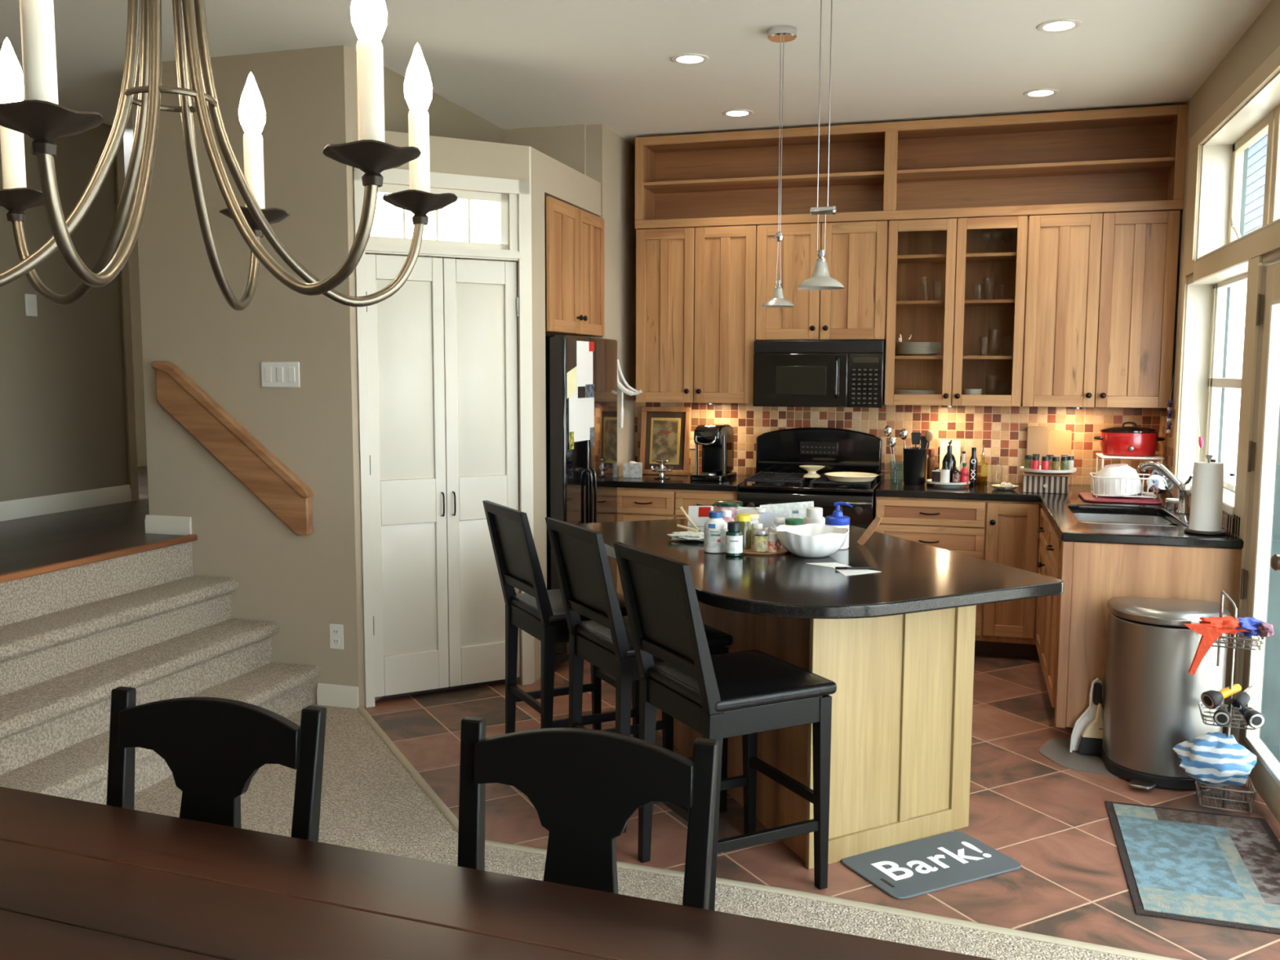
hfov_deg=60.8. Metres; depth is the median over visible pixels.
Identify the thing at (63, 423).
wall
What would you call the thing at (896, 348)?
dinner plate
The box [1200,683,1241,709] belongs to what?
flashlight
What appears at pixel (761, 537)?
bottle
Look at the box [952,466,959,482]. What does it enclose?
bottle
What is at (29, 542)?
floor
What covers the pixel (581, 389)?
magnet
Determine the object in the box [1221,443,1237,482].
ground
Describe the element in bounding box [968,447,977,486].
bottle
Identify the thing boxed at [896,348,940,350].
dinner plate
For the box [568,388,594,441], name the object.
paper
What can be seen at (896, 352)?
dinner plate
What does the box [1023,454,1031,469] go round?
spice jar
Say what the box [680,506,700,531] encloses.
chopstick
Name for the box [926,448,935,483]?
pepper mill
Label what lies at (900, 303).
shelf
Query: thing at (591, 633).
seat cushion
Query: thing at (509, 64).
ceiling
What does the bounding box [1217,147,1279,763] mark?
sky
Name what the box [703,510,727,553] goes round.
bottle
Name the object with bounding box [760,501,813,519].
envelope
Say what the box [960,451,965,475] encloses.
bottle
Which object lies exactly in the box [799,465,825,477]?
pedestal bowl
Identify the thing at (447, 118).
wall
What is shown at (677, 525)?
chopstick
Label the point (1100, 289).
upper cabinet
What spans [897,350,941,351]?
dinner plate
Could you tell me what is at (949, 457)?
bottle
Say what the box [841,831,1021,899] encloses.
doormat
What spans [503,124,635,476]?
wall
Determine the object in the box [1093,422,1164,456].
slow cooker
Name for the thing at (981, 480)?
bottle
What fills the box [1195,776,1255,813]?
basket
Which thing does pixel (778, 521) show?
bottle
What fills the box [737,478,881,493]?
cooktop
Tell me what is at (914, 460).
utensil crock
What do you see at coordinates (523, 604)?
seat cushion
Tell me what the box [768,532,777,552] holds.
bottle
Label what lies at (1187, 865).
rug
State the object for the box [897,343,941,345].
dinner plate
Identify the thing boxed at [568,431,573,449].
magnet
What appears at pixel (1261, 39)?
wall
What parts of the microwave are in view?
door, door handle, control panel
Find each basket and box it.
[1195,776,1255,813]
[1198,702,1257,729]
[1211,633,1265,650]
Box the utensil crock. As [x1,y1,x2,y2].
[902,447,928,484]
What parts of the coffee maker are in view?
lid handle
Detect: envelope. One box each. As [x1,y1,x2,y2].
[757,511,789,529]
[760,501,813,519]
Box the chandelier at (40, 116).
[0,0,457,311]
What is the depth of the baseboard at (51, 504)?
6.04 m
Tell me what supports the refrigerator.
on the floor at (1039, 803)
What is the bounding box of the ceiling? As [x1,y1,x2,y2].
[0,0,1271,192]
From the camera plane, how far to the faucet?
5.03 m
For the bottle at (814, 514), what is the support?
on the countertop at (914, 577)
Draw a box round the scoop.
[736,506,765,513]
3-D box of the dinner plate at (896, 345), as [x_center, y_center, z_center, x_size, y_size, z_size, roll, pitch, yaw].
[1.617,-0.772,6.328,0.250,0.016,0.250,2,6,16]
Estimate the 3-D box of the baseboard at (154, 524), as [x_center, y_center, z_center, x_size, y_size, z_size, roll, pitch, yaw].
[-2.261,0.216,5.226,0.255,0.088,0.014,2,6,16]
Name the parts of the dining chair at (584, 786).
post, post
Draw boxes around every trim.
[0,533,197,583]
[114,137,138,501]
[356,705,1181,959]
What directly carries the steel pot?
on the countertop at (1059, 508)
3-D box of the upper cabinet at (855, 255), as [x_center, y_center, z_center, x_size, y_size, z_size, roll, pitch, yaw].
[1.081,-1.156,6.426,0.750,0.662,0.381,2,6,16]
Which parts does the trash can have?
lid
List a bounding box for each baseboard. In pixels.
[0,484,131,521]
[144,515,191,535]
[316,683,359,708]
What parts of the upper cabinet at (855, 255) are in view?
door, knob, knob, door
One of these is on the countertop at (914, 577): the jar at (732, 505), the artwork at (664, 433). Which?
the jar at (732, 505)
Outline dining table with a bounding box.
[0,786,995,959]
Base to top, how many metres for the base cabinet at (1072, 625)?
0.875 m
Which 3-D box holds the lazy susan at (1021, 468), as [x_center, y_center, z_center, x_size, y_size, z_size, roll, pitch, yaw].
[2.209,-0.052,5.908,0.290,0.027,0.290,2,6,16]
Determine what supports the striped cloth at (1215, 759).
in the tower
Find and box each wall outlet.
[328,623,343,649]
[689,431,695,448]
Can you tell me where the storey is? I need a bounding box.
[1231,132,1267,286]
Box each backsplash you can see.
[635,395,1160,487]
[1157,403,1233,532]
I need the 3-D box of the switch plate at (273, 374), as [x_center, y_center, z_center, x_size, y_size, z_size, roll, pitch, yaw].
[-1.640,-0.481,4.973,0.200,0.116,0.010,2,6,16]
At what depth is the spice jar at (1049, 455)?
5.91 m
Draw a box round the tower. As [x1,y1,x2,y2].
[1195,590,1265,813]
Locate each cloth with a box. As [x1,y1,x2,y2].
[1173,732,1256,786]
[1184,615,1251,675]
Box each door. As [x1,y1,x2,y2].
[364,253,519,697]
[1238,262,1279,823]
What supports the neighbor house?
on the ground
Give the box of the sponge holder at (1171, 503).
[1164,497,1178,510]
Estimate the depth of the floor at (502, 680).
5.35 m
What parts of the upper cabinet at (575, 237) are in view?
door, knob, door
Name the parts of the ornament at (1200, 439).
stem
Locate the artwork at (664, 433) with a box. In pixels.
[651,420,678,462]
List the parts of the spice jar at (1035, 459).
lid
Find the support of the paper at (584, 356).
attached to the refrigerator
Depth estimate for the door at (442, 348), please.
5.17 m
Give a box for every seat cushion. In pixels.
[510,592,627,623]
[575,620,733,657]
[647,649,836,711]
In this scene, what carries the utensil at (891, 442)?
in the glass
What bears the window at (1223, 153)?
in the wall at (1261, 39)
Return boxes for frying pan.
[824,469,896,482]
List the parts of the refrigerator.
freezer door, door handle, door handle, door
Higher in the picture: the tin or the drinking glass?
the drinking glass
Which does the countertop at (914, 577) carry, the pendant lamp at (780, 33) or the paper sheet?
the paper sheet
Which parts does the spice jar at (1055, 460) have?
lid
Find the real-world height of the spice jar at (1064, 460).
0.082 m
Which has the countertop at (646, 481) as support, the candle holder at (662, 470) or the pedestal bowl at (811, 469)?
the candle holder at (662, 470)
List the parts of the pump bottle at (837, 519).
pump spout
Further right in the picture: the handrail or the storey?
the storey
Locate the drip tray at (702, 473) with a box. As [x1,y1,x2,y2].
[701,472,715,475]
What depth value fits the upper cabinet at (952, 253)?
6.31 m
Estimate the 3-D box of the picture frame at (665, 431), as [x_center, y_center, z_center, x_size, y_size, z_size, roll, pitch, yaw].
[0.157,-0.246,6.841,0.316,0.423,0.079,2,6,16]
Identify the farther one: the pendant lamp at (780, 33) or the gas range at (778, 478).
the gas range at (778, 478)
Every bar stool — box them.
[482,500,639,738]
[545,516,733,833]
[613,542,836,911]
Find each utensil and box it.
[884,426,896,482]
[888,435,897,482]
[899,428,907,448]
[911,432,920,448]
[920,435,929,448]
[924,430,933,448]
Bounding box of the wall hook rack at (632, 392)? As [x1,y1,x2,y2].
[617,359,642,427]
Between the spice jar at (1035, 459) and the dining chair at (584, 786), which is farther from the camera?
the spice jar at (1035, 459)
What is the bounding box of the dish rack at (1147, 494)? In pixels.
[1089,472,1160,499]
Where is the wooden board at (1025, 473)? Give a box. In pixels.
[1022,471,1075,476]
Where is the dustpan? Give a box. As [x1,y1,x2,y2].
[1069,677,1103,755]
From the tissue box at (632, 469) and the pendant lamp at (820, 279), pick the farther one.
the tissue box at (632, 469)
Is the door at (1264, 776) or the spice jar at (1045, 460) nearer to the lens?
the door at (1264, 776)
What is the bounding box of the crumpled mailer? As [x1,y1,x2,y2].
[667,530,704,540]
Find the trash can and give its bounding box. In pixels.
[1101,596,1231,790]
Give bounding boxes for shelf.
[894,355,1013,359]
[896,299,1014,306]
[897,252,1016,263]
[1095,453,1164,472]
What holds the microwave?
attached to the upper cabinet at (855, 255)
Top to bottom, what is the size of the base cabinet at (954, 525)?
0.873 m
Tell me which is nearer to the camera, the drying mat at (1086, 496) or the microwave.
the drying mat at (1086, 496)
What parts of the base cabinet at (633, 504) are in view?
handle, drawer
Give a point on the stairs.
(69, 637)
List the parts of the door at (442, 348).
handle, handle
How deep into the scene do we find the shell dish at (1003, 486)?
6.01 m
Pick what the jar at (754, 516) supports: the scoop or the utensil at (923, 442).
the scoop
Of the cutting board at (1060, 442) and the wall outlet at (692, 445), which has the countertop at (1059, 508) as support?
the cutting board at (1060, 442)
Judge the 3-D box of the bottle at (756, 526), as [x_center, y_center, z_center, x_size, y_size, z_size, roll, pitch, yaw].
[0.437,0.203,4.072,0.048,0.082,0.048,2,6,16]
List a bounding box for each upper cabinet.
[544,195,604,336]
[635,225,756,403]
[755,220,888,341]
[884,215,1028,406]
[1021,210,1180,408]
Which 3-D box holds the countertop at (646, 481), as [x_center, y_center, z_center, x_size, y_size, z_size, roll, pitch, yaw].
[0.264,0.006,6.652,0.803,0.038,0.633,2,6,16]
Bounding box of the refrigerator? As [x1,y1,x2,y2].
[545,335,617,668]
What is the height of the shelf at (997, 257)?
0.018 m
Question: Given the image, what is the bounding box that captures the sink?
[1071,511,1177,526]
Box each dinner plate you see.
[894,390,935,391]
[894,392,934,394]
[896,342,940,343]
[896,345,941,346]
[896,347,941,349]
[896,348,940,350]
[896,351,941,353]
[896,391,935,393]
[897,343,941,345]
[897,346,939,347]
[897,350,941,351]
[897,352,939,355]
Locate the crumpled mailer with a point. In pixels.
(683, 535)
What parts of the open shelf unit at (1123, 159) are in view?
shelf, shelf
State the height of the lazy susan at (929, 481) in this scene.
0.030 m
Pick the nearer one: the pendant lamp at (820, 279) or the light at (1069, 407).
the pendant lamp at (820, 279)
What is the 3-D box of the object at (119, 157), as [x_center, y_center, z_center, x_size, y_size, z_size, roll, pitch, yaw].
[-3.100,-0.967,6.477,0.135,2.189,0.060,2,6,16]
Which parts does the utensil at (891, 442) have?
handle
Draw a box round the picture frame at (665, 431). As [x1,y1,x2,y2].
[640,406,691,475]
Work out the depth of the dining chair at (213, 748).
2.05 m
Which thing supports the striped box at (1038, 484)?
on the countertop at (1059, 508)
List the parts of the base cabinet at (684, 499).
cabinet door, handle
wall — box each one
[0,123,128,502]
[126,192,146,466]
[132,44,365,707]
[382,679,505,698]
[383,66,503,143]
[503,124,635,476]
[635,229,884,481]
[1170,0,1279,742]
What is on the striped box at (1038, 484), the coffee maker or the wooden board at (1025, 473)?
the wooden board at (1025, 473)
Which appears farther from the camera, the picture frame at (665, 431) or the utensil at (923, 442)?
the picture frame at (665, 431)
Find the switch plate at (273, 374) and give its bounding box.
[261,361,300,387]
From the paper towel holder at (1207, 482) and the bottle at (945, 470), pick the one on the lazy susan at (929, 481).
the bottle at (945, 470)
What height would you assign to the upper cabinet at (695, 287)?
1.035 m
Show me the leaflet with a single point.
(746, 509)
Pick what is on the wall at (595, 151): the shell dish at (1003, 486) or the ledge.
the ledge
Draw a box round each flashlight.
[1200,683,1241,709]
[1213,705,1231,725]
[1230,684,1257,709]
[1239,706,1265,728]
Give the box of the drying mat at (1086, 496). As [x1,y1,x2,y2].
[1078,492,1162,504]
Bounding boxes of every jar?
[714,500,742,521]
[739,511,759,528]
[785,517,804,525]
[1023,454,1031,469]
[1031,455,1039,469]
[1040,456,1048,470]
[1046,454,1053,470]
[1051,456,1059,470]
[1059,456,1068,470]
[1066,455,1074,470]
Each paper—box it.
[566,366,577,399]
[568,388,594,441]
[576,341,592,388]
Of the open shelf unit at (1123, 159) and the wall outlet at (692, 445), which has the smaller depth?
the open shelf unit at (1123, 159)
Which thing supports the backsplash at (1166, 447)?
attached to the wall at (1261, 39)
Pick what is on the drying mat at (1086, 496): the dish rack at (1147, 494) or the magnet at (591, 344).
the dish rack at (1147, 494)
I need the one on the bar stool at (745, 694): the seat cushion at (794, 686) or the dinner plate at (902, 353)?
the seat cushion at (794, 686)
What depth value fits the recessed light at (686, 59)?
4.92 m
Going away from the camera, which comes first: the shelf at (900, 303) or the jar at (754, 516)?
the jar at (754, 516)
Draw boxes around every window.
[1177,261,1248,515]
[1196,71,1279,259]
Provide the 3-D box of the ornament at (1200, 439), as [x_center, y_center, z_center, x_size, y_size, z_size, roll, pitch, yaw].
[2.713,-0.151,5.295,0.018,0.341,0.127,2,6,16]
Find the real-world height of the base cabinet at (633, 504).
0.873 m
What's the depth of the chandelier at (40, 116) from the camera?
1.15 m
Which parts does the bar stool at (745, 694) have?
leg, rail, panel, rail, leg, leg, leg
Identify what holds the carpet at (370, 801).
on the floor at (1039, 803)
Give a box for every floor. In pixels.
[0,466,182,573]
[364,655,1279,959]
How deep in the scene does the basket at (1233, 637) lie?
3.83 m
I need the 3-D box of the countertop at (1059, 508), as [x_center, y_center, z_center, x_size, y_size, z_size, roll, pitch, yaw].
[1.919,0.132,5.435,1.520,0.038,2.038,2,6,16]
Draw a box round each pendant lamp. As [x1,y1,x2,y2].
[761,25,796,307]
[796,0,844,289]
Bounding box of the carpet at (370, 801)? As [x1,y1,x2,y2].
[134,703,1142,959]
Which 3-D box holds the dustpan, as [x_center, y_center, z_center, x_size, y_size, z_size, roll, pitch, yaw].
[1.849,0.962,4.451,0.168,0.318,0.048,2,6,14]
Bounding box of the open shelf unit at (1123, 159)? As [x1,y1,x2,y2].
[635,104,1188,229]
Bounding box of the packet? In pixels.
[767,524,781,547]
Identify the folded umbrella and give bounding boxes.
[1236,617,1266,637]
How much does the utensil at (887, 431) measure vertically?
0.329 m
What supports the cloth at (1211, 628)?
hanging from the tower
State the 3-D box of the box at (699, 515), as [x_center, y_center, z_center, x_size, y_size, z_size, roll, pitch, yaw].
[0.244,0.158,4.405,0.106,0.112,0.045,2,6,22]
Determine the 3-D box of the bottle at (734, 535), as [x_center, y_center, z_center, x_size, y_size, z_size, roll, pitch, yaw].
[0.331,0.207,3.844,0.061,0.118,0.062,2,6,16]
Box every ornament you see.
[1165,377,1173,433]
[1197,413,1203,462]
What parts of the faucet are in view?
spout, lever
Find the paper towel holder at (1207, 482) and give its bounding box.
[1183,454,1226,535]
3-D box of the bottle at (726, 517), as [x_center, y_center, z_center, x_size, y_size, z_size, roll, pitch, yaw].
[0.332,0.174,4.195,0.060,0.115,0.060,2,6,16]
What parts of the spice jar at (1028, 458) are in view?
lid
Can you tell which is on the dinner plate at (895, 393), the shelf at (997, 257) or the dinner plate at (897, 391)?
the dinner plate at (897, 391)
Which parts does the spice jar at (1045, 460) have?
lid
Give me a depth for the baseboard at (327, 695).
5.04 m
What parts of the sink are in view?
bowl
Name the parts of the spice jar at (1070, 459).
lid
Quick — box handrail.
[151,361,313,535]
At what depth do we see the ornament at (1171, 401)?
5.77 m
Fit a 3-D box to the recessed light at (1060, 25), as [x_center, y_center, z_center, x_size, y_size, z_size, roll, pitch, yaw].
[1.704,-1.845,4.437,0.170,0.008,0.170,2,6,16]
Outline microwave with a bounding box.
[752,340,886,408]
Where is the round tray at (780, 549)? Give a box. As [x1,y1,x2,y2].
[742,544,788,555]
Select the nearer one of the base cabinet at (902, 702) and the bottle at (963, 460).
the base cabinet at (902, 702)
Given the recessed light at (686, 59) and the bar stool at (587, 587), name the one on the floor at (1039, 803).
the bar stool at (587, 587)
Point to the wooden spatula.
(874, 524)
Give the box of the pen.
[835,566,876,569]
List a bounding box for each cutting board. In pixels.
[1026,426,1048,465]
[1047,430,1071,484]
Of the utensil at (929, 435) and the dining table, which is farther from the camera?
the utensil at (929, 435)
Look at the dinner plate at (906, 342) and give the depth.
6.22 m
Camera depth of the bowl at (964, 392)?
6.19 m
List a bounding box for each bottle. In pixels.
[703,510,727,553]
[721,509,733,530]
[724,521,742,556]
[736,514,751,549]
[751,522,763,545]
[753,528,768,552]
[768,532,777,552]
[772,516,786,526]
[803,506,825,524]
[825,502,853,549]
[941,461,950,482]
[942,440,955,482]
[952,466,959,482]
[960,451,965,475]
[960,462,968,484]
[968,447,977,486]
[977,444,988,485]
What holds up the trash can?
on the floor mat
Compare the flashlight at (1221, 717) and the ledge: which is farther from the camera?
the ledge
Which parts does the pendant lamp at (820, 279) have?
lamp shade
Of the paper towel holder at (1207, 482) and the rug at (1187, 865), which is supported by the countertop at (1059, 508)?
the paper towel holder at (1207, 482)
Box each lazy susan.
[926,478,969,487]
[1019,465,1076,473]
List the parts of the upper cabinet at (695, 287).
door, knob, knob, door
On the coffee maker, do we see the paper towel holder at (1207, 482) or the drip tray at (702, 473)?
the drip tray at (702, 473)
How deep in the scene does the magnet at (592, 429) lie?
5.86 m
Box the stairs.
[0,541,320,804]
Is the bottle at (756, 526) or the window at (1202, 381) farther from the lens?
the window at (1202, 381)
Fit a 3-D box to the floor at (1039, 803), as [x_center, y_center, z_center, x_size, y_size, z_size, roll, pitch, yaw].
[-0.199,1.379,2.397,4.250,0.100,9.400,2,6,16]
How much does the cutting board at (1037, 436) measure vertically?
0.335 m
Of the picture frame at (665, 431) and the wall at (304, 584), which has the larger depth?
the picture frame at (665, 431)
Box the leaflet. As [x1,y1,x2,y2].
[735,506,757,521]
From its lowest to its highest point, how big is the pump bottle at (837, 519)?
0.171 m
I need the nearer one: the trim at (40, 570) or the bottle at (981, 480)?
the trim at (40, 570)
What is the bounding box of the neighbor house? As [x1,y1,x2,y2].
[1222,281,1247,447]
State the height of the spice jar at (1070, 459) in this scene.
0.082 m
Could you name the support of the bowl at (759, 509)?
on the scoop
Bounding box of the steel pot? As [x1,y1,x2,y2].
[1146,469,1173,497]
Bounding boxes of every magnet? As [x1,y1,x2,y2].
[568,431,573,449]
[577,386,585,398]
[585,384,594,397]
[589,341,594,351]
[590,426,594,446]
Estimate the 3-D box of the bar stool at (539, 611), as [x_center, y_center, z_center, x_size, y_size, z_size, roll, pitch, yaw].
[-0.304,0.607,4.410,0.536,1.035,0.450,-3,6,-27]
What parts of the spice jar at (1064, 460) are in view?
lid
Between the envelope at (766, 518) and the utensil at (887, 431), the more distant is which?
the utensil at (887, 431)
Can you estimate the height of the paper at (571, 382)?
0.166 m
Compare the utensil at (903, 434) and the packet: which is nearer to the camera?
the packet
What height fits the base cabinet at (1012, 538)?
0.873 m
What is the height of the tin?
0.090 m
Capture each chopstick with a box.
[676,524,697,532]
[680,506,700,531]
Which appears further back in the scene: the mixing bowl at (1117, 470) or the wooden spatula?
the mixing bowl at (1117, 470)
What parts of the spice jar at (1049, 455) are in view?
lid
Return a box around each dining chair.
[106,686,326,841]
[457,715,718,909]
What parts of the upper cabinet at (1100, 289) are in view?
door, knob, knob, door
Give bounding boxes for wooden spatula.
[857,515,881,544]
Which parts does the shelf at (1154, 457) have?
leg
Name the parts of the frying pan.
pan handle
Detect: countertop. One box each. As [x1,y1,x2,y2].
[573,518,1064,618]
[617,473,751,491]
[875,479,1244,548]
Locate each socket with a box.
[333,628,338,635]
[333,638,339,644]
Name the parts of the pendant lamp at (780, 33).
lamp shade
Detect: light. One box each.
[671,53,708,65]
[721,109,753,117]
[941,405,953,407]
[1022,88,1058,97]
[1036,18,1081,33]
[1069,407,1082,408]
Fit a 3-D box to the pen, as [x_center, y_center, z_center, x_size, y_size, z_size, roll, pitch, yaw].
[0.708,0.289,3.574,0.136,0.009,0.009,0,6,-1]
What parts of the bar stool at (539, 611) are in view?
leg, rail, panel, rail, leg, leg, leg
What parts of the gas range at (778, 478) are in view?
burner knob, burner, control panel, panel, burner, burner knob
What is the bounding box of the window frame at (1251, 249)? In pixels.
[1172,45,1279,737]
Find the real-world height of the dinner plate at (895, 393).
0.016 m
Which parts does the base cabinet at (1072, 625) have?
cabinet door, handle, knob, drawer, cabinet door, handle, cabinet door, drawer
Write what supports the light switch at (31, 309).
attached to the wall at (63, 423)
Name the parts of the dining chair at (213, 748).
post, post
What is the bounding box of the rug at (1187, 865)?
[1104,800,1279,934]
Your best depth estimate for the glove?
3.78 m
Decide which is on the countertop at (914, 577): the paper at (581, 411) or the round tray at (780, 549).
the round tray at (780, 549)
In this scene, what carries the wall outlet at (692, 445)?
attached to the backsplash at (1002, 430)
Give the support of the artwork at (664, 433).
attached to the picture frame at (665, 431)
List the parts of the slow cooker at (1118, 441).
handle, lid, lid handle, control knob, handle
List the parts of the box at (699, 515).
red panel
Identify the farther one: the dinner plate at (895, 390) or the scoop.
the dinner plate at (895, 390)
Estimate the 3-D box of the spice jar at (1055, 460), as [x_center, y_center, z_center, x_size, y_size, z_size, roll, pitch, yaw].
[2.210,-0.083,5.800,0.040,0.082,0.039,2,6,16]
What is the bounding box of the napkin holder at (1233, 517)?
[1226,514,1239,537]
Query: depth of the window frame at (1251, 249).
4.34 m
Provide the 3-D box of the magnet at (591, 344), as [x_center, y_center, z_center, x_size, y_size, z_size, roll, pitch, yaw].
[-0.257,-0.711,5.810,0.001,0.051,0.075,2,6,18]
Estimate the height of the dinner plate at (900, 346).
0.016 m
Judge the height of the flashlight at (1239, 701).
0.078 m
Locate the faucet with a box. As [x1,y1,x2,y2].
[1137,460,1192,514]
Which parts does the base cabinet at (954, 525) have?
handle, handle, drawer, drawer, drawer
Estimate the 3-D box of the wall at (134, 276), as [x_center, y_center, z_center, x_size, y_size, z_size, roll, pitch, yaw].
[-3.143,-0.941,7.106,2.900,2.365,3.050,2,6,16]
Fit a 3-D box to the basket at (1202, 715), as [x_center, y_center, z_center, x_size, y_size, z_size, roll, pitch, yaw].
[2.118,0.850,3.928,0.184,0.036,0.178,3,6,22]
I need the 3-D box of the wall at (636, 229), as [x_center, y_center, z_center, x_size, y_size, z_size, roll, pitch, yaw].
[1.501,-0.578,6.623,3.400,2.965,0.120,2,6,16]
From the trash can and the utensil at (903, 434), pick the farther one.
the utensil at (903, 434)
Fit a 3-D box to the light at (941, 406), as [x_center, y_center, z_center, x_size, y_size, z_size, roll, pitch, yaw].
[1.775,-0.427,6.294,0.068,0.014,0.068,2,6,16]
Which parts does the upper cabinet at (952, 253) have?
cabinet door, knob, knob, cabinet door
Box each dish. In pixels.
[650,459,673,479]
[991,481,1018,489]
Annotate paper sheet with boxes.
[807,562,881,575]
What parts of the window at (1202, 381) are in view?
sill, frame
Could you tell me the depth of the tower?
3.89 m
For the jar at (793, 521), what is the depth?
4.09 m
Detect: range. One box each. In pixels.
[737,426,882,531]
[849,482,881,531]
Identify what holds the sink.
in the countertop at (1059, 508)
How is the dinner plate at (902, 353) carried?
on the upper cabinet at (952, 253)
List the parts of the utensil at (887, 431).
handle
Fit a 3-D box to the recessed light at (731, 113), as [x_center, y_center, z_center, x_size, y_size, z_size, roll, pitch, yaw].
[0.532,-2.000,5.953,0.170,0.008,0.170,2,6,16]
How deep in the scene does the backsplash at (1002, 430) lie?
6.47 m
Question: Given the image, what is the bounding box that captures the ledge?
[530,146,600,188]
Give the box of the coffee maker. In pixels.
[689,423,737,481]
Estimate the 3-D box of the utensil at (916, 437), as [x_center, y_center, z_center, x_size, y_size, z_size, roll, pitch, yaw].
[1.597,-0.132,6.324,0.054,0.288,0.006,2,6,16]
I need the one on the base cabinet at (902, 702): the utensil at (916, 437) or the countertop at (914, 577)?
the countertop at (914, 577)
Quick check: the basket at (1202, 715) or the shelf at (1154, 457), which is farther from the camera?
the shelf at (1154, 457)
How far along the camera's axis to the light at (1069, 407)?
6.07 m
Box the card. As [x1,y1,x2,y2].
[939,440,960,478]
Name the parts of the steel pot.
pan handle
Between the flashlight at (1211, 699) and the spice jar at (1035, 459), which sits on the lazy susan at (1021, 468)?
the spice jar at (1035, 459)
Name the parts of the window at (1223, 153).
frame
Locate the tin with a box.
[931,466,941,482]
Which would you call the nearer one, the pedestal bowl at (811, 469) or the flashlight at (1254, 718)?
the flashlight at (1254, 718)
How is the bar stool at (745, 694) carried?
on the floor at (1039, 803)
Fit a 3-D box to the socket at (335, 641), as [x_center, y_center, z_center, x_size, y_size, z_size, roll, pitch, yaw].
[-1.398,0.743,5.021,0.032,0.028,0.003,2,6,16]
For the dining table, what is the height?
0.738 m
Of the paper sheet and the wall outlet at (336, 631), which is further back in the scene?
the wall outlet at (336, 631)
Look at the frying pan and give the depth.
6.16 m
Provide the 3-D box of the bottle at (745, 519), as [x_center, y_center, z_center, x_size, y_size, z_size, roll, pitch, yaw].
[0.377,0.190,3.978,0.058,0.125,0.058,2,6,16]
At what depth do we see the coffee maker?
6.53 m
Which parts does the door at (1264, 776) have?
handle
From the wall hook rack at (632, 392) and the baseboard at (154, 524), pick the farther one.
the wall hook rack at (632, 392)
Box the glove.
[1256,622,1274,637]
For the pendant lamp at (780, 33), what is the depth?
4.55 m
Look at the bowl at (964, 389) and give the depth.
6.19 m
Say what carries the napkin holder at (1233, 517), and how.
on the countertop at (1059, 508)
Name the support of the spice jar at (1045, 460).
on the lazy susan at (1021, 468)
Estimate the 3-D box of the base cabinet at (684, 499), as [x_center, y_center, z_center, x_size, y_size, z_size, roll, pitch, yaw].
[0.463,0.470,6.620,0.375,0.873,0.653,2,6,16]
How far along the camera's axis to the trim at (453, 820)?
3.24 m
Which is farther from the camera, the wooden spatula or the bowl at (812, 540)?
the wooden spatula
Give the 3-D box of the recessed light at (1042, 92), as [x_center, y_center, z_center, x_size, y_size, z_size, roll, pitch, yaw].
[2.023,-1.951,5.506,0.170,0.008,0.170,2,6,16]
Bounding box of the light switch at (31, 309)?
[24,293,37,316]
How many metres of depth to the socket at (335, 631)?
5.01 m
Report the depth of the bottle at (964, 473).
6.13 m
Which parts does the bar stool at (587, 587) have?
leg, rail, panel, rail, leg, leg, leg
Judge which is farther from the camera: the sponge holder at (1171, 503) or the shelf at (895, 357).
the shelf at (895, 357)
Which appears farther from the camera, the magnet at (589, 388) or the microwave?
the microwave
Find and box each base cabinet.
[617,487,675,595]
[657,601,976,869]
[675,489,737,519]
[875,496,986,655]
[980,500,1042,659]
[1035,507,1241,734]
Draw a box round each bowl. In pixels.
[755,506,765,513]
[775,523,848,557]
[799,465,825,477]
[962,388,982,391]
[962,391,982,394]
[1093,463,1143,497]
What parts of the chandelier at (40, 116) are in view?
flame bulb, arm, arm, arm, arm, flame bulb, arm, arm, flame bulb, flame bulb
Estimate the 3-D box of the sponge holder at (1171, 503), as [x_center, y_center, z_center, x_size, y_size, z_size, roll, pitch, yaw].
[2.532,0.114,5.189,0.060,0.050,0.060,2,6,16]
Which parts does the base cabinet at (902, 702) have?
panel, corner post, panel, rail, corner post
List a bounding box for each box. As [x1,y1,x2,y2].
[622,461,642,478]
[687,505,713,532]
[1022,475,1068,493]

